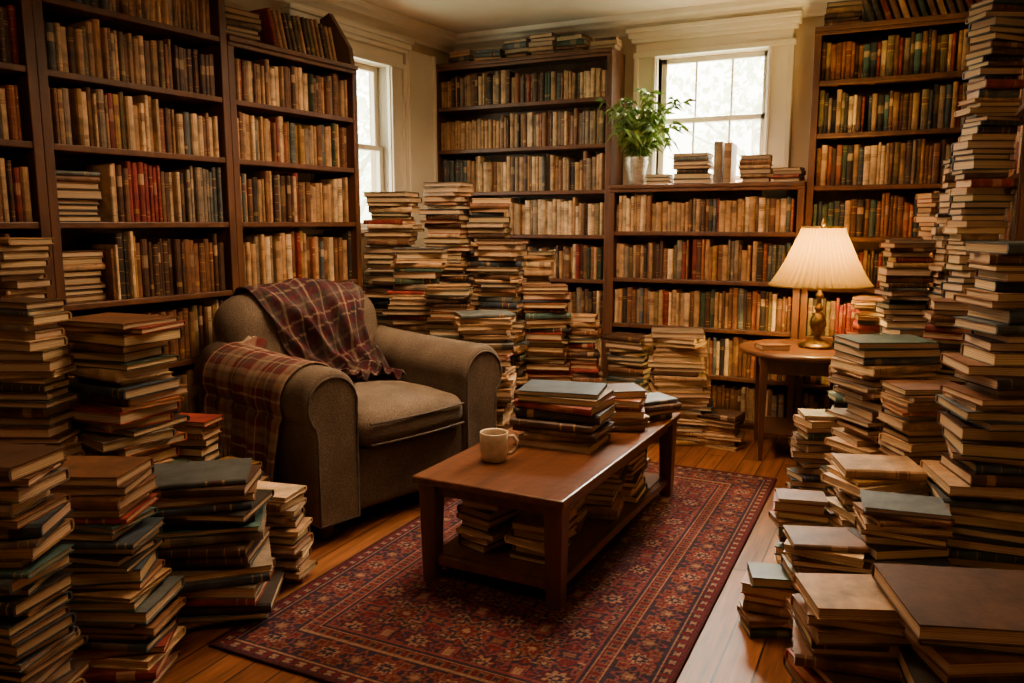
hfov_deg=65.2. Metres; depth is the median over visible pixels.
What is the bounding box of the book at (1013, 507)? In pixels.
[926,476,1023,513]
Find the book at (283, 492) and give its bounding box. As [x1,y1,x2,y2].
[257,481,306,502]
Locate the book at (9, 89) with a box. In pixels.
[0,85,18,139]
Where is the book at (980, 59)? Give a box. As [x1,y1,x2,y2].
[965,55,1021,66]
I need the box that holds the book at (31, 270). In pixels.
[0,267,46,275]
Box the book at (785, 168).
[772,167,804,170]
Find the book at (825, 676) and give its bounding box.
[790,640,883,682]
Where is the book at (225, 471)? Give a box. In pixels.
[152,458,251,489]
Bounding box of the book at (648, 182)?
[646,181,672,183]
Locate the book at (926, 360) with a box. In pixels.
[833,350,940,364]
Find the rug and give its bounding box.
[209,461,776,682]
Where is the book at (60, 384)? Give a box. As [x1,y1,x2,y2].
[0,378,70,392]
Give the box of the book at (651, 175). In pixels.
[646,174,672,177]
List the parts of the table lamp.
stem, shade trim, lamp shade, shade trim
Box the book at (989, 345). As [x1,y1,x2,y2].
[962,332,1023,352]
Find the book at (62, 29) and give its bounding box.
[60,26,68,71]
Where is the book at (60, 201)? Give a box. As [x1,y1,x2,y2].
[58,199,98,204]
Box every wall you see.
[225,0,449,291]
[403,50,437,246]
[502,5,928,184]
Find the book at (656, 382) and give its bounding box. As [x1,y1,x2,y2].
[650,375,711,385]
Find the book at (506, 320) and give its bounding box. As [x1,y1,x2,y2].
[455,317,515,324]
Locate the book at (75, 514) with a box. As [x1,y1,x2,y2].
[66,491,151,518]
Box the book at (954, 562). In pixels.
[947,558,1023,570]
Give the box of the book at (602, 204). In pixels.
[600,202,604,234]
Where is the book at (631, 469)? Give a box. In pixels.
[627,455,646,471]
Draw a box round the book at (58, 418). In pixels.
[0,409,73,426]
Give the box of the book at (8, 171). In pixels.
[4,160,15,221]
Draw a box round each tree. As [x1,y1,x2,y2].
[357,70,370,214]
[667,57,763,175]
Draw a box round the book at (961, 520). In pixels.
[929,492,1023,532]
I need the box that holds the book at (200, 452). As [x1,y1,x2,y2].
[178,441,220,457]
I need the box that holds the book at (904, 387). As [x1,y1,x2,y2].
[880,380,959,395]
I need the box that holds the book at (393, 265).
[391,261,446,267]
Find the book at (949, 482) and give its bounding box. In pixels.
[920,460,1023,499]
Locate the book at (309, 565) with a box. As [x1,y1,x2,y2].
[284,560,317,579]
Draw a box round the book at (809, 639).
[791,609,899,652]
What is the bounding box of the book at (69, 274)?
[64,270,102,277]
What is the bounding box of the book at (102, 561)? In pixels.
[69,538,156,567]
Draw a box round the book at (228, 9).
[225,6,259,18]
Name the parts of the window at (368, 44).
sill, casing, sash, sash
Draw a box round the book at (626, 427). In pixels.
[608,423,644,431]
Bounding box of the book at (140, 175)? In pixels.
[130,162,146,221]
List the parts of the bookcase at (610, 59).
panel, shelf, shelf, panel, shelf, shelf, shelf, panel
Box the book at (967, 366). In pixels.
[940,353,1023,376]
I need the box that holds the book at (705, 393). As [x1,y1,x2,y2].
[648,383,710,397]
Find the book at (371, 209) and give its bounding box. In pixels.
[368,206,418,212]
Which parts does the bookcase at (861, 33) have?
panel, shelf, shelf, shelf, shelf, shelf, shelf, shelf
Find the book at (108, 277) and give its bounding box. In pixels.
[90,248,116,299]
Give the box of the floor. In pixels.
[159,429,795,682]
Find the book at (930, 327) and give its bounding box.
[925,322,970,333]
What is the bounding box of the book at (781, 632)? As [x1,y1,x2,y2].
[738,613,792,637]
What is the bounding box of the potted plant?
[594,87,696,184]
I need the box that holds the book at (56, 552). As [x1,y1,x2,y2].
[0,544,73,578]
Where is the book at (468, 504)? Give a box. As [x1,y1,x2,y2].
[461,500,505,512]
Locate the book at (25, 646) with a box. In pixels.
[0,612,76,658]
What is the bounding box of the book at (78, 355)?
[70,347,164,362]
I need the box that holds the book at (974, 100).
[958,98,1020,105]
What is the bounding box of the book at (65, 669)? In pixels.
[44,658,73,682]
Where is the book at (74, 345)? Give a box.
[67,341,167,353]
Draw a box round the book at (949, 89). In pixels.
[943,85,952,127]
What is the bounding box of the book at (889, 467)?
[831,453,926,480]
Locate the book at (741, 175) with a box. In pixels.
[740,174,772,178]
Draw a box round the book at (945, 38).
[939,34,948,71]
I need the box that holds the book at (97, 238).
[91,233,125,298]
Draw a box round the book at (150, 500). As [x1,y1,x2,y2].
[74,493,157,523]
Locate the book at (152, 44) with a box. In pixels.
[148,40,158,86]
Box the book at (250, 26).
[225,18,261,31]
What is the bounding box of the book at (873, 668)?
[792,617,902,681]
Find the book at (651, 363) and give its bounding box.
[648,356,704,368]
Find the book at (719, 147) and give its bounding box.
[713,141,724,182]
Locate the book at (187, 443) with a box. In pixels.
[171,433,220,446]
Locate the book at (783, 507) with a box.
[773,490,824,515]
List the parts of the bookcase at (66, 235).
panel, panel, shelf, shelf, shelf, shelf, shelf, shelf, panel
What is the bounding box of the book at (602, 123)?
[599,110,605,143]
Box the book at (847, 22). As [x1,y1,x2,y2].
[824,20,862,25]
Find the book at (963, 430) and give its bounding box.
[938,411,1023,443]
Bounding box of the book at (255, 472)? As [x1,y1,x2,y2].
[152,465,262,497]
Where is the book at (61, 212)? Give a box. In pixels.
[59,210,97,214]
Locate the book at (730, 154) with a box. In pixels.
[723,142,736,182]
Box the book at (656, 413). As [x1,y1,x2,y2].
[644,409,677,416]
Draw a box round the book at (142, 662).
[88,626,185,670]
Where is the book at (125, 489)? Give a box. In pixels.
[50,466,153,496]
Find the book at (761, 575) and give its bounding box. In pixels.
[747,562,792,589]
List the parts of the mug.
handle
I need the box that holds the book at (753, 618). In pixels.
[739,600,789,624]
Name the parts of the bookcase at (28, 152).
shelf, shelf, shelf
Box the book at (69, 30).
[65,27,76,73]
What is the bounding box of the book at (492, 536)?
[456,522,511,541]
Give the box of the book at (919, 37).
[913,33,922,73]
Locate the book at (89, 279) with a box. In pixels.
[65,276,101,284]
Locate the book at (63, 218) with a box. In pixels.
[59,215,101,221]
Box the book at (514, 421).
[509,415,610,433]
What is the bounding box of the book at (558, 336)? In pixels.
[525,332,566,340]
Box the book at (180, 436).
[82,431,186,455]
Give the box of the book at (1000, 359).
[960,343,1023,366]
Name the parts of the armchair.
arm, backrest, seat, arm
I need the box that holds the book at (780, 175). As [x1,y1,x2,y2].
[771,174,804,178]
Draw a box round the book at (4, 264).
[0,259,49,268]
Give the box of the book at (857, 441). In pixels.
[831,427,880,446]
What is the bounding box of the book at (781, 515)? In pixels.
[777,507,829,524]
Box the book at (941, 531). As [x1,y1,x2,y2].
[853,506,953,537]
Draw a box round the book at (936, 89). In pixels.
[931,84,939,128]
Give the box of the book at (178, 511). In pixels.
[150,501,251,516]
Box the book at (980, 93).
[966,89,1019,99]
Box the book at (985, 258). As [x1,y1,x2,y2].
[968,252,1023,264]
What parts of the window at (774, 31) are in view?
sash, sash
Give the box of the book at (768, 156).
[740,154,772,159]
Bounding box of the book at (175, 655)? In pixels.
[108,650,180,682]
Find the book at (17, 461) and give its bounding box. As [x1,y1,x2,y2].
[0,443,66,482]
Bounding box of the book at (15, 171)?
[11,168,23,221]
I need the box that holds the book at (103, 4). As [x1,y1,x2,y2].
[99,0,107,9]
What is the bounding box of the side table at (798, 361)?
[738,339,835,460]
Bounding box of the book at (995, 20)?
[968,16,1023,30]
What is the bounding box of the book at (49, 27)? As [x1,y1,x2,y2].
[44,22,56,70]
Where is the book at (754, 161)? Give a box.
[739,159,772,165]
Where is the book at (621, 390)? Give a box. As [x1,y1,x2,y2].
[606,383,645,398]
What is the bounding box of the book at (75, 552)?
[69,526,161,555]
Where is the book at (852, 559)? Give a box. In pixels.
[783,539,864,567]
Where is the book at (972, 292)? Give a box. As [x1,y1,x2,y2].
[964,288,1023,301]
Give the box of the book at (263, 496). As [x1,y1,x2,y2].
[163,489,273,522]
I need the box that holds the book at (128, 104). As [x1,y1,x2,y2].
[123,96,135,149]
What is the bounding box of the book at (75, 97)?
[68,88,84,145]
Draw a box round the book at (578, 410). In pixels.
[514,396,614,415]
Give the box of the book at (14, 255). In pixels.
[0,250,51,259]
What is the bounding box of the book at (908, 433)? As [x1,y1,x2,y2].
[885,423,942,436]
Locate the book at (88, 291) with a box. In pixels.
[66,288,103,295]
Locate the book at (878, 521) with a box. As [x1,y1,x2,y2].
[852,502,954,526]
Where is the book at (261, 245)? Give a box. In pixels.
[243,234,265,284]
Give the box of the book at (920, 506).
[859,490,951,520]
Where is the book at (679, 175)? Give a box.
[674,173,712,178]
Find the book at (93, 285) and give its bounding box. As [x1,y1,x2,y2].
[65,282,106,290]
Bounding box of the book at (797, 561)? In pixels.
[791,554,871,573]
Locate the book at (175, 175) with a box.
[171,172,181,221]
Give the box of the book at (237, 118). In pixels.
[237,118,239,158]
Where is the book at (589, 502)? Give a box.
[584,491,619,507]
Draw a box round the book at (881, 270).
[877,266,930,276]
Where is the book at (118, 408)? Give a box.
[77,395,183,412]
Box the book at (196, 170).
[192,167,202,221]
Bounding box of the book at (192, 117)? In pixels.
[189,113,198,154]
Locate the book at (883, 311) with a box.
[875,306,930,315]
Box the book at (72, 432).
[0,428,81,443]
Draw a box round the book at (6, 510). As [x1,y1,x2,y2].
[0,489,52,517]
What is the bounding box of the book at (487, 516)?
[457,503,516,521]
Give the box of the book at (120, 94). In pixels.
[111,92,126,148]
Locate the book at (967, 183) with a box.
[954,179,1013,188]
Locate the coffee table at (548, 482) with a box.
[412,412,680,611]
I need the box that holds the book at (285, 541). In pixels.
[269,525,309,545]
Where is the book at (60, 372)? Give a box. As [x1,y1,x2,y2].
[0,364,75,377]
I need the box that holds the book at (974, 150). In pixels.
[951,148,1015,155]
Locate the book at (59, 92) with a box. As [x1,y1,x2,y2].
[56,89,65,143]
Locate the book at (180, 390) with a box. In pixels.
[79,384,188,406]
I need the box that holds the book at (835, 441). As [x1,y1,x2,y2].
[824,436,883,454]
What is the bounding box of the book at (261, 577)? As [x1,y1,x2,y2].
[177,572,269,593]
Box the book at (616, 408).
[615,403,644,410]
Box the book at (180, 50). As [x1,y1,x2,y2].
[178,47,184,90]
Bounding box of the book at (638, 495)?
[624,483,646,503]
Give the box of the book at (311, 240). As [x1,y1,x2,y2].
[309,238,315,278]
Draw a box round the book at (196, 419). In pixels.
[174,413,223,426]
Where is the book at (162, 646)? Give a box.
[72,618,178,659]
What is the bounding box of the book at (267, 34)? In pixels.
[249,8,277,46]
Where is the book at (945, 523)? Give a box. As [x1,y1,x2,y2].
[863,503,950,527]
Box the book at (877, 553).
[848,529,951,561]
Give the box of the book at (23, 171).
[11,167,32,221]
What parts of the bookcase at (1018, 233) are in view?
panel, shelf, panel, shelf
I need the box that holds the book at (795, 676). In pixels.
[782,654,805,682]
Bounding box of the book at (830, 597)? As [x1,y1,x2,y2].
[793,573,899,622]
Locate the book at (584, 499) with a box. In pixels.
[574,495,586,509]
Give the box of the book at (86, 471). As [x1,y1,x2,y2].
[55,456,153,487]
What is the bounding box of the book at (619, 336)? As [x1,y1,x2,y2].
[603,331,648,342]
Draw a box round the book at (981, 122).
[962,120,1023,127]
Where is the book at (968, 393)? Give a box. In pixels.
[940,385,1023,406]
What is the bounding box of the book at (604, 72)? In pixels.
[601,70,606,96]
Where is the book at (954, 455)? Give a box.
[945,439,1023,466]
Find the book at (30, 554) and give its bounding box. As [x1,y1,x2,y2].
[0,518,74,560]
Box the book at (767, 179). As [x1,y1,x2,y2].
[742,177,770,181]
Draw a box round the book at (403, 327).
[386,322,429,330]
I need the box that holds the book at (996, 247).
[963,241,1023,253]
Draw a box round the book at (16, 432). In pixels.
[0,419,70,438]
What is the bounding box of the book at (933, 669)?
[908,643,1023,682]
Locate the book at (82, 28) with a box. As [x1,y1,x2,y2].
[73,26,88,75]
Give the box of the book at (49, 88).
[49,88,53,142]
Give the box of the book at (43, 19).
[43,19,47,68]
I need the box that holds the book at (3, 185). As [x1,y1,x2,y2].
[0,158,9,221]
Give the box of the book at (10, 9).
[2,5,19,64]
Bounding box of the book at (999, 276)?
[975,269,1023,281]
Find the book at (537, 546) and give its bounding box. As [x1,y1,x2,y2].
[504,525,576,552]
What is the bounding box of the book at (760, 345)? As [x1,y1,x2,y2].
[754,342,790,349]
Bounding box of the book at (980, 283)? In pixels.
[973,277,1023,292]
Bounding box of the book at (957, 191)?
[949,188,1005,194]
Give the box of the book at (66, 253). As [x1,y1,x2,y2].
[62,250,104,257]
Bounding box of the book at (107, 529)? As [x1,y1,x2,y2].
[73,506,157,534]
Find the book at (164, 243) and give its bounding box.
[162,241,169,294]
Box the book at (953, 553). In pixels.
[949,548,1023,564]
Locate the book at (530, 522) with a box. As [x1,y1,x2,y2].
[511,507,576,534]
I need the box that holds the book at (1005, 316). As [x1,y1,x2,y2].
[966,304,1023,324]
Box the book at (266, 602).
[174,567,284,616]
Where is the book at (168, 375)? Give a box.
[81,371,173,385]
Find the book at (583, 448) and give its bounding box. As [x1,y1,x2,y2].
[513,432,609,454]
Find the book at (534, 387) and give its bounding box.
[517,379,606,399]
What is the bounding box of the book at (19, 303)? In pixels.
[0,297,66,309]
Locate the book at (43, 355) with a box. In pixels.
[0,345,70,361]
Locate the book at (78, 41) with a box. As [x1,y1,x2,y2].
[73,29,84,74]
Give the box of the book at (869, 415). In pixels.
[846,403,882,421]
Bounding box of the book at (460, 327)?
[454,320,512,330]
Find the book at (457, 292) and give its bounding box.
[426,287,473,295]
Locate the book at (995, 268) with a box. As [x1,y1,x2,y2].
[966,262,1023,271]
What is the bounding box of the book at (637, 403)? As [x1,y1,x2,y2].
[614,393,646,408]
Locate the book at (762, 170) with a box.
[739,168,773,173]
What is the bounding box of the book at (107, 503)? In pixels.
[70,475,157,510]
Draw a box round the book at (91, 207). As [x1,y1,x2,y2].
[58,204,98,210]
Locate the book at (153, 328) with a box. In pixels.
[59,320,185,333]
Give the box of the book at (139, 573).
[70,548,157,587]
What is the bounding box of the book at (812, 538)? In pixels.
[783,525,868,552]
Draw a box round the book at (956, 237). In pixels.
[948,234,998,240]
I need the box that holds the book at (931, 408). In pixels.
[881,397,946,411]
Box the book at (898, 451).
[876,438,948,457]
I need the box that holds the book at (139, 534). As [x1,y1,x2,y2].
[56,517,164,549]
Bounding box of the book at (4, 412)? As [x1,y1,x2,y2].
[0,402,71,418]
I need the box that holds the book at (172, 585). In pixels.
[75,576,184,623]
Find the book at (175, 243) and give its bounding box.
[171,239,182,293]
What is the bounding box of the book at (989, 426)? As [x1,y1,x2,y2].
[947,409,1023,431]
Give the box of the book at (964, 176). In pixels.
[954,173,1007,179]
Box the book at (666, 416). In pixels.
[648,414,671,420]
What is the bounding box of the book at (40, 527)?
[0,497,72,539]
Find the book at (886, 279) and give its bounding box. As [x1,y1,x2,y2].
[877,274,932,282]
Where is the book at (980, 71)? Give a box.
[962,67,1022,79]
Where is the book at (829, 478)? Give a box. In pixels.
[820,472,921,496]
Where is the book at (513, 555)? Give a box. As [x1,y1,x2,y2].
[507,540,571,565]
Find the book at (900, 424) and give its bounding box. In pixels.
[877,410,941,430]
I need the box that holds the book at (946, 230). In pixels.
[942,227,1006,233]
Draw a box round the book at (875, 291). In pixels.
[873,289,932,296]
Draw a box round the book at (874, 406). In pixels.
[843,394,882,412]
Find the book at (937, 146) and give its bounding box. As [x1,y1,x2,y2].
[931,143,940,183]
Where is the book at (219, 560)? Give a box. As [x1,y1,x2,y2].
[165,527,270,563]
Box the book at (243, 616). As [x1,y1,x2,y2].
[177,612,269,623]
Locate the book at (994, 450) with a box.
[942,427,1023,460]
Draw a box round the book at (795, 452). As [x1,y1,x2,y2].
[790,445,834,459]
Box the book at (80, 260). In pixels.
[63,257,103,264]
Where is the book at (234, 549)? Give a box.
[158,540,256,558]
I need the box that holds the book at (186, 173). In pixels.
[163,170,191,221]
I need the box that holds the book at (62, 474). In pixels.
[0,467,70,503]
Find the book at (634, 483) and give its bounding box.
[623,469,642,488]
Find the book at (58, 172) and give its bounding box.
[56,170,99,176]
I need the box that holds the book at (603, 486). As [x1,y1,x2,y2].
[595,474,626,490]
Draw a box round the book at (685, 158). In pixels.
[673,156,712,161]
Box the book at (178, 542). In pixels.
[158,502,266,548]
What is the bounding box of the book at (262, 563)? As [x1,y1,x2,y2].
[168,537,272,582]
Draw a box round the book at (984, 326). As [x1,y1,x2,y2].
[953,316,1023,334]
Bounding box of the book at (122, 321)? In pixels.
[57,312,178,329]
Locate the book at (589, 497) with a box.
[587,491,617,501]
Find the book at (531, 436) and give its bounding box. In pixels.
[523,431,597,442]
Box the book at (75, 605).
[64,575,167,611]
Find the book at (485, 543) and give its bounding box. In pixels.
[458,531,510,546]
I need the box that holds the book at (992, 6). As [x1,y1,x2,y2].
[967,3,1023,17]
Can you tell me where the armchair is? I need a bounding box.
[195,292,501,539]
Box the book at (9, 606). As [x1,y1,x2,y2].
[0,570,73,617]
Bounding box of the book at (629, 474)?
[626,460,646,477]
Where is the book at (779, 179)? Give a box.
[774,178,804,181]
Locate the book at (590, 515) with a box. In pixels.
[586,502,623,520]
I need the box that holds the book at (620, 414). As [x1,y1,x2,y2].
[610,406,644,419]
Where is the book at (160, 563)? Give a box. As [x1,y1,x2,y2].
[67,559,164,590]
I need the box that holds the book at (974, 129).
[960,126,1017,135]
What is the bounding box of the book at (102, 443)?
[76,427,176,452]
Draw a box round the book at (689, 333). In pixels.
[651,327,704,338]
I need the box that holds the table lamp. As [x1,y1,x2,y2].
[768,217,874,349]
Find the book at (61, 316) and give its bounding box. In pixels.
[0,311,71,325]
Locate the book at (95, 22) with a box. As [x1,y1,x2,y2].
[69,19,103,77]
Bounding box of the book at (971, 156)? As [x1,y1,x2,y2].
[953,154,1010,160]
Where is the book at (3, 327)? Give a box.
[0,322,58,331]
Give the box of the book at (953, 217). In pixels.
[950,215,1004,220]
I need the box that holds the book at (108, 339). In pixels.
[65,327,183,346]
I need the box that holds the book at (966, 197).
[951,194,1014,201]
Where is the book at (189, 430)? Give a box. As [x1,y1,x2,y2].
[170,421,218,434]
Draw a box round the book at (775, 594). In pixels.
[740,571,794,601]
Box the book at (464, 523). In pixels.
[460,517,515,532]
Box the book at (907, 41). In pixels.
[902,38,910,74]
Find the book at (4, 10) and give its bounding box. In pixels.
[2,7,11,62]
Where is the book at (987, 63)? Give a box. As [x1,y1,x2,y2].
[967,61,1023,70]
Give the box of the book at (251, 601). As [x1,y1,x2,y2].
[183,569,274,606]
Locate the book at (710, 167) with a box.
[673,165,712,169]
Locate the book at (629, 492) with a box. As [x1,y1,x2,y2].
[620,476,644,496]
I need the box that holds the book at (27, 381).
[0,373,67,384]
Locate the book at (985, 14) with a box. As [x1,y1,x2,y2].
[965,10,1023,24]
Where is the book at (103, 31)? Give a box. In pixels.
[100,28,109,78]
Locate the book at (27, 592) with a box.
[0,571,57,597]
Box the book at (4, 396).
[0,385,70,400]
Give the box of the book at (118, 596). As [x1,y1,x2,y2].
[72,568,171,603]
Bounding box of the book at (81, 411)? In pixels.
[69,399,180,425]
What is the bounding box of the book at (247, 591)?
[174,557,274,598]
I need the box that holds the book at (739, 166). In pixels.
[738,164,771,168]
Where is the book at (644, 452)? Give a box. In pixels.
[625,449,646,466]
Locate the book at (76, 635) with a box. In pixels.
[4,629,79,673]
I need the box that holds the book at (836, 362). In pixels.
[829,357,941,376]
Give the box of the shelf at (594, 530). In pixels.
[441,473,661,577]
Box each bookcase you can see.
[0,0,58,325]
[31,0,238,377]
[226,13,362,289]
[436,47,624,382]
[606,181,806,429]
[795,12,968,413]
[998,46,1023,240]
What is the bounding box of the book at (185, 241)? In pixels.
[180,239,191,293]
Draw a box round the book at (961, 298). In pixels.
[953,294,1023,308]
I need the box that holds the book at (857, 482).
[826,465,926,486]
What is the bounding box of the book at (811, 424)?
[793,414,842,428]
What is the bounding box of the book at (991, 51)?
[964,47,1023,60]
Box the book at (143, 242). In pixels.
[135,239,149,296]
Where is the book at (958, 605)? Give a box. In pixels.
[871,563,1023,647]
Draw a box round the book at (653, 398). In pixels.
[644,392,677,405]
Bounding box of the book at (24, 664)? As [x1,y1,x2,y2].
[0,625,78,672]
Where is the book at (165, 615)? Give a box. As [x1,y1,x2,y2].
[79,597,185,635]
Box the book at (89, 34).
[66,22,95,76]
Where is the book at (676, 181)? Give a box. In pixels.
[673,179,712,183]
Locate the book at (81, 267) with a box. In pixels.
[63,263,105,271]
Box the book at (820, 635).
[790,594,911,646]
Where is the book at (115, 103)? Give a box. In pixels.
[112,94,121,148]
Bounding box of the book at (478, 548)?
[458,538,508,553]
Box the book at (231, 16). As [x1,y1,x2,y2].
[225,12,261,25]
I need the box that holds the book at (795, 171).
[773,170,805,174]
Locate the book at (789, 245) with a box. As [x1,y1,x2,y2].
[786,242,793,256]
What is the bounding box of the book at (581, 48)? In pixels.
[554,47,587,52]
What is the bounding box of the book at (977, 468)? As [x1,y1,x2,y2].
[957,460,1023,474]
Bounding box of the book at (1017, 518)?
[950,507,1023,524]
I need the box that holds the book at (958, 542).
[947,534,1023,557]
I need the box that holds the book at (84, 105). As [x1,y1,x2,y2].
[81,91,89,145]
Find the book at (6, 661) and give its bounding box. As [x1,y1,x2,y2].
[0,625,73,666]
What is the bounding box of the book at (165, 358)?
[74,354,179,370]
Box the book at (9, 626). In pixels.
[0,590,72,638]
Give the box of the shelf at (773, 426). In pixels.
[764,416,797,436]
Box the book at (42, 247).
[0,244,49,251]
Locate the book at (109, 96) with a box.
[103,93,115,147]
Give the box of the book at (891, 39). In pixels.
[886,35,895,75]
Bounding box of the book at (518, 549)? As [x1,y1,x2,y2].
[512,545,544,558]
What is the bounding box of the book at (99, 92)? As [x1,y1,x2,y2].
[90,89,106,147]
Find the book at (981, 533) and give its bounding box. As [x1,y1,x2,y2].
[951,525,1023,544]
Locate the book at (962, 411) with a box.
[936,394,1023,422]
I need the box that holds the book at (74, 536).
[60,520,142,542]
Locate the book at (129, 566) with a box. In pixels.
[61,537,164,573]
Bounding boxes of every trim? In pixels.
[276,0,456,53]
[453,0,924,51]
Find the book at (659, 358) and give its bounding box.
[653,350,701,362]
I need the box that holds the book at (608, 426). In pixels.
[513,421,614,439]
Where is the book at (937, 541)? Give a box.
[860,525,947,547]
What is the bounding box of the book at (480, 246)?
[477,244,526,249]
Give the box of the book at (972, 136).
[958,134,1015,141]
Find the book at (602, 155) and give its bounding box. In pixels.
[599,153,604,189]
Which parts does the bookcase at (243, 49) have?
panel, panel, shelf, shelf, shelf, panel, shelf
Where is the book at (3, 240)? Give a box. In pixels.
[0,237,53,244]
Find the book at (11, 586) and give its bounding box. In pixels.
[0,552,71,594]
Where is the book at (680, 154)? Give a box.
[672,152,712,156]
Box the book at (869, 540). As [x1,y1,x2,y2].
[854,518,947,549]
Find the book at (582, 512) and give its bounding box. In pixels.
[576,508,587,522]
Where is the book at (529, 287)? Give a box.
[522,284,567,290]
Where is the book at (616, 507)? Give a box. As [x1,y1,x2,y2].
[583,493,624,515]
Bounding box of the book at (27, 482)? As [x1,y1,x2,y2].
[0,462,63,488]
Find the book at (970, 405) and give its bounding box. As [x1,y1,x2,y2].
[943,392,1023,411]
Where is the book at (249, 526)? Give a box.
[156,503,265,537]
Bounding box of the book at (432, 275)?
[393,271,441,278]
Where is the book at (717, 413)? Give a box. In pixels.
[697,407,745,421]
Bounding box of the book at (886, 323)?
[879,318,926,328]
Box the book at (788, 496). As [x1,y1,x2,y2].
[775,488,827,506]
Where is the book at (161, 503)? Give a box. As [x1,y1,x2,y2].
[150,480,257,508]
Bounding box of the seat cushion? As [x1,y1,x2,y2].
[352,377,461,446]
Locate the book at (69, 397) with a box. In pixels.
[0,393,79,408]
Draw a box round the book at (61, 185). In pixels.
[57,181,99,189]
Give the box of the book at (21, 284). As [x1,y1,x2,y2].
[0,278,53,288]
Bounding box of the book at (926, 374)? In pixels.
[829,366,937,378]
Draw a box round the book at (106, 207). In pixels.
[86,165,116,221]
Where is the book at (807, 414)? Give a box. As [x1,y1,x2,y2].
[797,408,840,420]
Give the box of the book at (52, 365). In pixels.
[0,355,73,372]
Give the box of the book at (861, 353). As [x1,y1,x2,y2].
[832,341,941,358]
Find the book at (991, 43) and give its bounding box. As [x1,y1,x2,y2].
[968,40,1023,52]
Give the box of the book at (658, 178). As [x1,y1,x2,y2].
[647,177,672,180]
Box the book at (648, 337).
[644,334,705,344]
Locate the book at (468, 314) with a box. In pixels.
[454,309,515,318]
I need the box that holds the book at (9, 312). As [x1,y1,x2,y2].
[0,306,65,315]
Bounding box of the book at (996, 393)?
[965,381,1023,396]
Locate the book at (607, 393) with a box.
[517,389,613,407]
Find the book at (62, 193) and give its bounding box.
[57,188,102,199]
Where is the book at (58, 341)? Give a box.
[0,336,67,351]
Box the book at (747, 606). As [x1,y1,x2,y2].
[743,595,789,617]
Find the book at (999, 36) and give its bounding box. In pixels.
[967,31,1023,44]
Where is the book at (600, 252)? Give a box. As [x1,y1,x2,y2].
[597,248,603,278]
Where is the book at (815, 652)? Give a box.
[795,621,897,659]
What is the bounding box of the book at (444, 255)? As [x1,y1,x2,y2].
[393,252,447,258]
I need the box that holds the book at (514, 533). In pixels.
[510,515,577,542]
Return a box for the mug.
[480,428,518,462]
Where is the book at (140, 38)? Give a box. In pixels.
[131,36,145,84]
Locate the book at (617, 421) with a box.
[610,414,649,424]
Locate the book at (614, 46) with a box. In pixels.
[588,44,621,51]
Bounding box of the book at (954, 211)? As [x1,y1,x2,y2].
[948,208,1006,214]
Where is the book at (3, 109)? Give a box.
[0,88,8,139]
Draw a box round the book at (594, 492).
[587,489,615,496]
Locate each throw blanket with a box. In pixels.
[202,335,329,481]
[233,278,406,380]
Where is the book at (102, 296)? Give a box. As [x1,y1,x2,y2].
[66,293,106,302]
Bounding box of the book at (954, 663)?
[897,615,1023,677]
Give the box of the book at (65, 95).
[56,88,72,144]
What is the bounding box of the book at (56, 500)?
[0,493,70,529]
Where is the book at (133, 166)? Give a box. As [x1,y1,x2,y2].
[130,163,139,221]
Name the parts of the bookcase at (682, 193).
panel, shelf, shelf, shelf, shelf, shelf, panel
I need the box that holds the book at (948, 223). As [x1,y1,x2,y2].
[945,221,1009,226]
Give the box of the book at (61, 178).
[56,175,99,182]
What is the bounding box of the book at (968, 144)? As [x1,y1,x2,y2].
[951,140,1014,150]
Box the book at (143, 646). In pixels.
[78,616,177,652]
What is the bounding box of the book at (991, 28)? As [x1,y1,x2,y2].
[965,25,1023,37]
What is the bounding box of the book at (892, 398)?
[879,392,940,406]
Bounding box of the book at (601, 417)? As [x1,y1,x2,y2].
[515,403,615,424]
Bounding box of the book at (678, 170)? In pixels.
[677,169,708,172]
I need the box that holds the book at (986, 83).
[965,79,1023,91]
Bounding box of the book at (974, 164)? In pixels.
[951,159,1015,170]
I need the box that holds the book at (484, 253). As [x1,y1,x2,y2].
[473,250,528,256]
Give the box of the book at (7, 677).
[0,634,87,682]
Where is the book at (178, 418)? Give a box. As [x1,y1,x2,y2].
[71,414,189,437]
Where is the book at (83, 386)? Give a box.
[69,376,180,399]
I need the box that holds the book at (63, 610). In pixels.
[0,605,69,646]
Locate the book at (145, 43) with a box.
[143,40,151,85]
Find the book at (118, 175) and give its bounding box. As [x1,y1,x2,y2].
[115,165,124,221]
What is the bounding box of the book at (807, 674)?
[784,648,822,682]
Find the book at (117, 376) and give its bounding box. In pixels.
[68,362,170,382]
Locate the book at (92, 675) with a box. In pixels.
[81,643,176,682]
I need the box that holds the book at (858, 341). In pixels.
[832,334,940,349]
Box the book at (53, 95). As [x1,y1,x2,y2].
[50,88,60,143]
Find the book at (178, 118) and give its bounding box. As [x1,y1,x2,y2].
[174,114,184,153]
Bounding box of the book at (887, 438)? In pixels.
[878,433,947,452]
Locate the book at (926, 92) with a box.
[920,89,929,128]
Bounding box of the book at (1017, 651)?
[918,641,1023,655]
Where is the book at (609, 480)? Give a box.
[602,466,628,483]
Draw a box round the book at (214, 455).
[176,448,221,461]
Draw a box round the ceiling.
[361,0,739,33]
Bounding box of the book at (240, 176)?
[240,176,242,221]
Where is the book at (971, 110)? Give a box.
[954,107,1018,116]
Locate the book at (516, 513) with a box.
[456,510,522,527]
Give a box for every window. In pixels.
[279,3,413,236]
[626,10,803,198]
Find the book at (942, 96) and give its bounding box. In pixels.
[937,86,946,127]
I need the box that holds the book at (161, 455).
[85,445,179,462]
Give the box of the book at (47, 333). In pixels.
[0,328,64,339]
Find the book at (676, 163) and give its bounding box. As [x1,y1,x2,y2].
[673,160,712,165]
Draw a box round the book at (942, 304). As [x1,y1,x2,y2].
[930,298,968,311]

